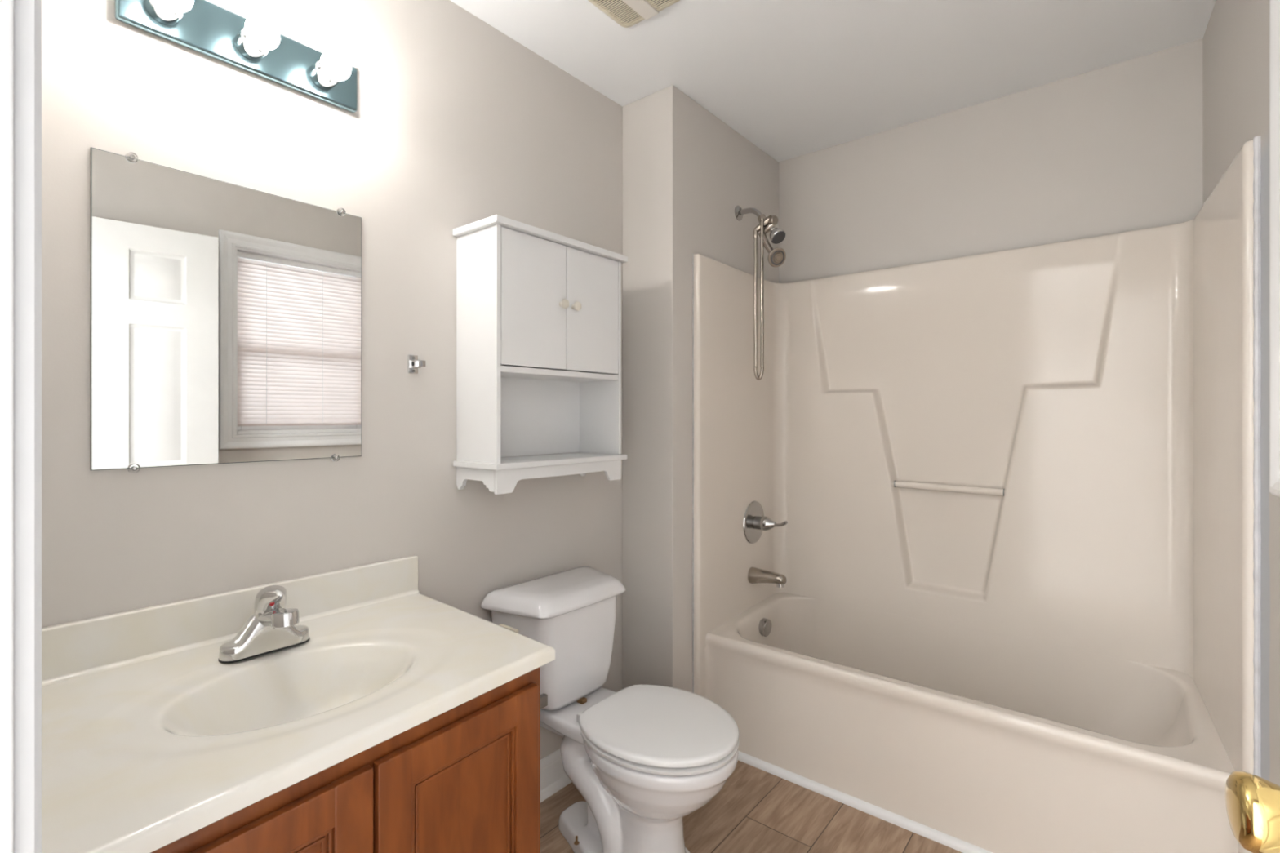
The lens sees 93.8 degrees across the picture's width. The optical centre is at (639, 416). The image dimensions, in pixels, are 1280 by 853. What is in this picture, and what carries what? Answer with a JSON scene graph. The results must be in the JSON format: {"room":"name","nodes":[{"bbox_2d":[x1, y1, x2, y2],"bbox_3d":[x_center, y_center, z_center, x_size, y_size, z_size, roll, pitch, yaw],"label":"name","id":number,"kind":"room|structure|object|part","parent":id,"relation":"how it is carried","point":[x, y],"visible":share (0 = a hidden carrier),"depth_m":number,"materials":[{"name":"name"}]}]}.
{"room":"bathroom","nodes":[
{"label":"bathroom","id":0,"kind":"room"},
{"bbox_2d":[41,0,622,759],"bbox_3d":[-0.338,0.030,2.042,0.100,2.440,2.658,0,0,39],"label":"wall","id":1,"kind":"structure","parent":0,"point":[456,122],"depth_m":1.50,"materials":[{"name":"beige paint"}]},
{"bbox_2d":[90,146,361,473],"bbox_3d":[-0.860,-0.201,1.309,0.012,0.621,0.508,0,0,39],"label":"wall mirror","id":2,"kind":"object","parent":1,"relation":"attached to","point":[226,317],"visible":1,"depth_m":1.26,"materials":[{"name":"white mirror"}]},
{"bbox_2d":[41,555,420,686],"bbox_3d":[-0.856,0.423,1.298,0.032,0.096,0.814,0,0,39],"label":"backsplash","id":3,"kind":"structure","parent":1,"relation":"attached to","point":[83,647],"depth_m":1.22,"materials":[{"name":"stone"}]},
{"bbox_2d":[114,0,357,112],"bbox_3d":[-0.811,-0.810,1.279,0.122,0.109,0.458,0,0,39],"label":"vanity light","id":4,"kind":"object","parent":1,"relation":"attached to","point":[255,45],"visible":1,"depth_m":1.27,"materials":[{"name":"metal"}]},
{"bbox_2d":[144,0,193,25],"bbox_3d":[-0.904,-0.805,1.150,0.104,0.063,0.063,0,0,39],"label":"bulb","id":5,"kind":"object","parent":4,"relation":"attached to","point":[157,12],"depth_m":1.16,"materials":[{"name":"white glass"}]},
{"bbox_2d":[235,14,279,60],"bbox_3d":[-0.808,-0.805,1.268,0.104,0.063,0.063,0,0,39],"label":"bulb","id":6,"kind":"object","parent":4,"relation":"attached to","point":[256,38],"depth_m":1.26,"materials":[{"name":"white glass"}]},
{"bbox_2d":[309,48,351,89],"bbox_3d":[-0.713,-0.805,1.384,0.104,0.063,0.063,0,0,39],"label":"bulb","id":7,"kind":"object","parent":4,"relation":"attached to","point":[326,72],"depth_m":1.37,"materials":[{"name":"white glass"}]},
{"bbox_2d":[408,354,425,373],"bbox_3d":[-0.600,-0.142,1.608,0.040,0.050,0.030,0,0,39],"label":"towel bar bracket","id":8,"kind":"object","parent":1,"relation":"attached to","point":[414,363],"visible":1,"depth_m":1.61,"materials":[{"name":"silver metal"}]},
{"bbox_3d":[-0.614,-0.142,1.618,0.005,0.050,0.028,0,0,39],"label":"mounting plate","id":9,"kind":"part","parent":8,"relation":"part of","materials":[{"name":"silver metal"}]},
{"bbox_3d":[-0.603,-0.142,1.611,0.021,0.022,0.020,0,0,39],"label":"post","id":10,"kind":"part","parent":8,"relation":"part of","materials":[{"name":"silver metal"}]},
{"bbox_2d":[452,214,627,494],"bbox_3d":[-0.285,-0.165,1.856,0.214,0.747,0.540,0,0,39],"label":"upper cabinet","id":11,"kind":"object","parent":1,"relation":"attached to","point":[539,310],"visible":1,"depth_m":1.76,"materials":[{"name":"white paint"}]},
{"bbox_3d":[-0.453,-0.188,1.671,0.187,0.660,0.013,0,0,39],"label":"panel","id":12,"kind":"part","parent":11,"relation":"part of","materials":[{"name":"white paint"}]},
{"bbox_3d":[-0.304,-0.329,1.717,0.015,0.373,0.242,0,0,39],"label":"cabinet door","id":13,"kind":"part","parent":11,"relation":"part of","materials":[{"name":"white paint"}]},
{"bbox_3d":[-0.367,-0.197,1.921,0.005,0.643,0.483,0,0,39],"label":"panel","id":14,"kind":"part","parent":11,"relation":"part of","materials":[{"name":"white paint"}]},
{"bbox_2d":[500,365,617,382],"bbox_3d":[-0.294,-0.131,1.862,0.180,0.017,0.483,0,0,39],"label":"shelf","id":15,"kind":"object","parent":11,"relation":"attached to","point":[508,374],"depth_m":1.85,"materials":[{"name":"white paint"}]},
{"bbox_3d":[-0.227,-0.336,1.780,0.026,0.029,0.029,0,0,39],"label":"knob","id":16,"kind":"part","parent":11,"relation":"part of","materials":[{"name":"beige wood"}]},
{"bbox_3d":[-0.194,-0.336,1.820,0.026,0.029,0.029,0,0,39],"label":"knob","id":17,"kind":"part","parent":11,"relation":"part of","materials":[{"name":"beige wood"}]},
{"bbox_3d":[-0.152,-0.329,1.904,0.015,0.373,0.236,0,0,39],"label":"cabinet door","id":18,"kind":"part","parent":11,"relation":"part of","materials":[{"name":"white paint"}]},
{"bbox_3d":[-0.139,-0.188,2.056,0.187,0.660,0.013,0,0,39],"label":"panel","id":19,"kind":"part","parent":11,"relation":"part of","materials":[{"name":"white paint"}]},
{"bbox_2d":[540,748,571,802],"bbox_3d":[-0.344,1.191,1.933,0.028,0.118,0.905,0,0,39],"label":"baseboard","id":20,"kind":"structure","parent":1,"relation":"attached to","point":[553,778],"depth_m":1.99,"materials":[{"name":"white paint"}]},
{"bbox_2d":[622,84,778,692],"bbox_3d":[0.329,0.030,2.591,0.240,2.440,0.965,0,0,39],"label":"wall","id":21,"kind":"structure","parent":0,"point":[686,171],"depth_m":2.23,"materials":[{"name":"beige paint"}]},
{"bbox_2d":[734,205,786,244],"bbox_3d":[0.488,-0.786,2.428,0.217,0.192,0.062,0,0,44],"label":"shower","id":22,"kind":"object","parent":21,"relation":"attached to","point":[777,235],"visible":1,"depth_m":2.40,"materials":[{"name":"silver metal"}]},
{"bbox_3d":[0.459,-0.832,2.463,0.117,0.062,0.021,0,0,39],"label":"arm","id":23,"kind":"part","parent":22,"relation":"part of","materials":[{"name":"silver metal"}]},
{"bbox_3d":[0.534,-0.787,2.397,0.038,0.040,0.026,0,0,-32],"label":"diverter knob","id":24,"kind":"part","parent":22,"relation":"part of","materials":[{"name":"silver metal"}]},
{"bbox_2d":[540,760,962,852],"bbox_3d":[0.461,1.300,1.359,2.200,0.100,2.710,0,0,39],"label":"floor","id":25,"kind":"structure","parent":0,"point":[756,810],"depth_m":1.83,"materials":[{"name":"brown wood"}]},
{"bbox_2d":[151,667,540,852],"bbox_3d":[-0.634,0.875,1.087,0.635,0.750,0.737,0,0,39],"label":"vanity cabinet","id":26,"kind":"object","parent":25,"relation":"on","point":[465,779],"visible":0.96,"depth_m":0.98,"materials":[{"name":"brown wood"}]},
{"bbox_3d":[-0.512,0.559,0.765,0.017,0.059,0.244,0,0,36],"label":"door rail","id":27,"kind":"part","parent":26,"relation":"part of","materials":[{"name":"brown wood"}]},
{"bbox_2d":[41,555,555,852],"bbox_3d":[-0.618,0.486,1.105,0.643,0.222,0.815,0,0,39],"label":"vanity sink","id":28,"kind":"object","parent":26,"relation":"in","point":[150,740],"visible":0.98,"depth_m":1.06,"materials":[{"name":"stone"}]},
{"bbox_2d":[218,585,309,662],"bbox_3d":[-0.723,0.404,1.182,0.138,0.130,0.162,0,0,39],"label":"sink faucet","id":29,"kind":"object","parent":28,"relation":"on","point":[273,627],"visible":1,"depth_m":1.18,"materials":[{"name":"silver metal"}]},
{"bbox_3d":[-0.732,0.366,1.194,0.083,0.054,0.056,0,0,39],"label":"lever handle","id":30,"kind":"part","parent":29,"relation":"part of","materials":[{"name":"silver metal"}]},
{"bbox_3d":[-0.719,0.405,1.184,0.110,0.055,0.049,0,0,39],"label":"spout","id":31,"kind":"part","parent":29,"relation":"part of","materials":[{"name":"silver metal"}]},
{"bbox_3d":[-0.516,0.832,0.768,0.008,0.599,0.347,0,0,36],"label":"door","id":32,"kind":"part","parent":26,"relation":"part of","materials":[{"name":"brown wood"}]},
{"bbox_3d":[-0.305,0.559,1.051,0.017,0.059,0.228,0,0,36],"label":"door rail","id":33,"kind":"part","parent":26,"relation":"part of","materials":[{"name":"brown wood"}]},
{"bbox_3d":[-0.309,0.832,1.054,0.008,0.599,0.332,0,0,36],"label":"door","id":34,"kind":"part","parent":26,"relation":"part of","materials":[{"name":"brown wood"}]},
{"bbox_2d":[540,693,547,709],"bbox_3d":[-0.279,0.630,1.331,0.149,0.048,0.091,0,0,39],"label":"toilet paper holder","id":35,"kind":"object","parent":26,"relation":"attached to","point":[544,697],"visible":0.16,"depth_m":1.32,"materials":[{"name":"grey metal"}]},
{"bbox_2d":[480,566,738,852],"bbox_3d":[-0.056,0.882,1.718,0.725,0.736,0.456,0,0,39],"label":"toilet","id":36,"kind":"object","parent":25,"relation":"on","point":[642,759],"visible":0.98,"depth_m":1.67,"materials":[{"name":"white ceramic"}]},
{"bbox_3d":[-0.378,0.614,1.715,0.080,0.024,0.016,0,0,39],"label":"flush lever","id":37,"kind":"part","parent":36,"relation":"part of","materials":[{"name":"beige plastic"}]},
{"bbox_3d":[-0.241,0.540,1.869,0.248,0.051,0.456,0,0,39],"label":"tank lid","id":38,"kind":"part","parent":36,"relation":"part of","materials":[{"name":"white ceramic"}]},
{"bbox_3d":[-0.243,0.715,1.871,0.213,0.297,0.405,0,0,39],"label":"tank","id":39,"kind":"part","parent":36,"relation":"part of","materials":[{"name":"white ceramic"}]},
{"bbox_3d":[0.062,0.831,1.623,0.422,0.018,0.382,0,0,39],"label":"lid","id":40,"kind":"part","parent":36,"relation":"part of","materials":[{"name":"white plastic"}]},
{"bbox_2d":[737,751,992,852],"bbox_3d":[0.813,1.238,1.819,1.414,0.024,0.020,0,0,39],"label":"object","id":41,"kind":"structure","parent":25,"relation":"on","point":[944,839],"depth_m":1.89,"materials":[{"name":"white paint"}]},
{"bbox_2d":[692,135,1260,852],"bbox_3d":[0.996,0.320,2.043,1.492,1.860,0.719,0,0,39],"label":"shower","id":42,"kind":"object","parent":25,"relation":"on","point":[1017,491],"visible":0.98,"depth_m":2.07,"materials":[{"name":"beige plastic"}]},
{"bbox_2d":[742,501,787,543],"bbox_3d":[0.545,0.450,2.504,0.158,0.180,0.180,0,0,39],"label":"shower valve","id":43,"kind":"object","parent":42,"relation":"attached to","point":[755,522],"visible":1,"depth_m":2.51,"materials":[{"name":"silver metal"}]},
{"bbox_3d":[0.563,0.450,2.490,0.113,0.061,0.061,0,0,39],"label":"lever","id":44,"kind":"part","parent":43,"relation":"part of","materials":[{"name":"silver metal"}]},
{"bbox_2d":[747,567,786,587],"bbox_3d":[0.533,0.672,2.490,0.156,0.070,0.064,0,0,39],"label":"tub spout","id":45,"kind":"object","parent":42,"relation":"attached to","point":[755,575],"visible":1,"depth_m":2.48,"materials":[{"name":"silver metal"}]},
{"bbox_2d":[776,583,784,587],"bbox_3d":[0.576,0.687,2.455,0.033,0.025,0.032,0,0,39],"label":"outlet","id":46,"kind":"object","parent":45,"relation":"attached to","point":[779,585],"depth_m":2.44,"materials":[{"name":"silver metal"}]},
{"bbox_2d":[753,218,786,380],"bbox_3d":[0.513,-0.473,2.398,0.135,0.649,0.072,0,0,39],"label":"shower","id":47,"kind":"object","parent":42,"relation":"in","point":[776,257],"visible":1,"depth_m":2.41,"materials":[{"name":"silver metal"}]},
{"bbox_3d":[0.512,-0.697,2.410,0.028,0.109,0.077,0,0,-44],"label":"handle","id":48,"kind":"part","parent":47,"relation":"part of","materials":[{"name":"silver metal"}]},
{"bbox_2d":[708,592,1235,773],"bbox_3d":[1.011,0.981,2.070,1.433,0.367,0.636,0,0,39],"label":"tub basin","id":49,"kind":"object","parent":42,"relation":"in","point":[828,684],"depth_m":2.01,"materials":[{"name":"beige plastic"}]},
{"bbox_2d":[449,0,1215,162],"bbox_3d":[0.274,-1.240,0.099,3.500,0.100,4.900,0,0,39],"label":"ceiling","id":50,"kind":"structure","parent":0,"point":[793,78],"depth_m":1.94,"materials":[{"name":"paint"}]},
{"bbox_2d":[587,0,679,27],"bbox_3d":[-0.036,-1.179,1.661,0.223,0.020,0.252,0,0,39],"label":"exhaust fan","id":51,"kind":"object","parent":50,"relation":"attached to","point":[627,13],"visible":1,"depth_m":1.72,"materials":[{"name":"beige plastic"}]},
{"bbox_2d":[591,0,643,26],"bbox_3d":[-0.083,-1.179,1.700,0.072,0.009,0.214,0,0,39],"label":"grille","id":52,"kind":"object","parent":51,"relation":"attached to","point":[624,12],"depth_m":1.74,"materials":[{"name":"beige plastic"}]},
{"bbox_2d":[645,0,675,9],"bbox_3d":[0.010,-1.179,1.624,0.074,0.009,0.214,0,0,39],"label":"grille","id":53,"kind":"object","parent":51,"relation":"attached to","point":[650,4],"depth_m":1.71,"materials":[{"name":"beige plastic"}]},
{"bbox_2d":[778,38,1202,283],"bbox_3d":[1.248,0.030,2.386,1.446,2.440,0.123,0,0,39],"label":"wall","id":54,"kind":"structure","parent":0,"point":[1117,148],"depth_m":2.21,"materials":[{"name":"beige paint"}]},
{"bbox_2d":[1202,0,1279,786],"bbox_3d":[1.115,0.030,0.860,0.140,2.440,2.670,0,0,36],"label":"wall","id":55,"kind":"structure","parent":0,"point":[1236,38],"depth_m":1.29,"materials":[{"name":"beige paint"}]},
{"bbox_2d":[1269,0,1279,497],"bbox_3d":[1.068,-0.357,0.812,0.160,1.017,0.763,0,0,36],"label":"window","id":56,"kind":"structure","parent":55,"relation":"in","point":[1274,5],"depth_m":1.15,"materials":[{"name":"white paint"}]},
{"bbox_2d":[1225,771,1279,852],"bbox_3d":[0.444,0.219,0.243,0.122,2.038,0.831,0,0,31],"label":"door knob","id":57,"kind":"structure","parent":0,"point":[1252,802],"depth_m":0.55,"materials":[{"name":"gold metal"}]},
{"bbox_3d":[0.108,0.030,-0.106,3.500,2.440,0.112,0,0,39],"label":"wall","id":58,"kind":"structure","parent":0,"visible":0},
{"bbox_2d":[0,0,14,852],"bbox_3d":[-0.094,0.211,0.059,0.856,2.078,0.112,0,0,39],"label":"door frame","id":59,"kind":"structure","parent":58,"relation":"attached to","point":[6,6],"depth_m":0.36,"materials":[{"name":"paint"}]},
{"bbox_2d":[14,0,41,852],"bbox_3d":[-0.074,0.188,0.125,0.896,2.124,0.017,0,0,39],"label":"door frame","id":60,"kind":"structure","parent":58,"relation":"attached to","point":[28,13],"depth_m":0.37,"materials":[{"name":"paint"}]}
]}

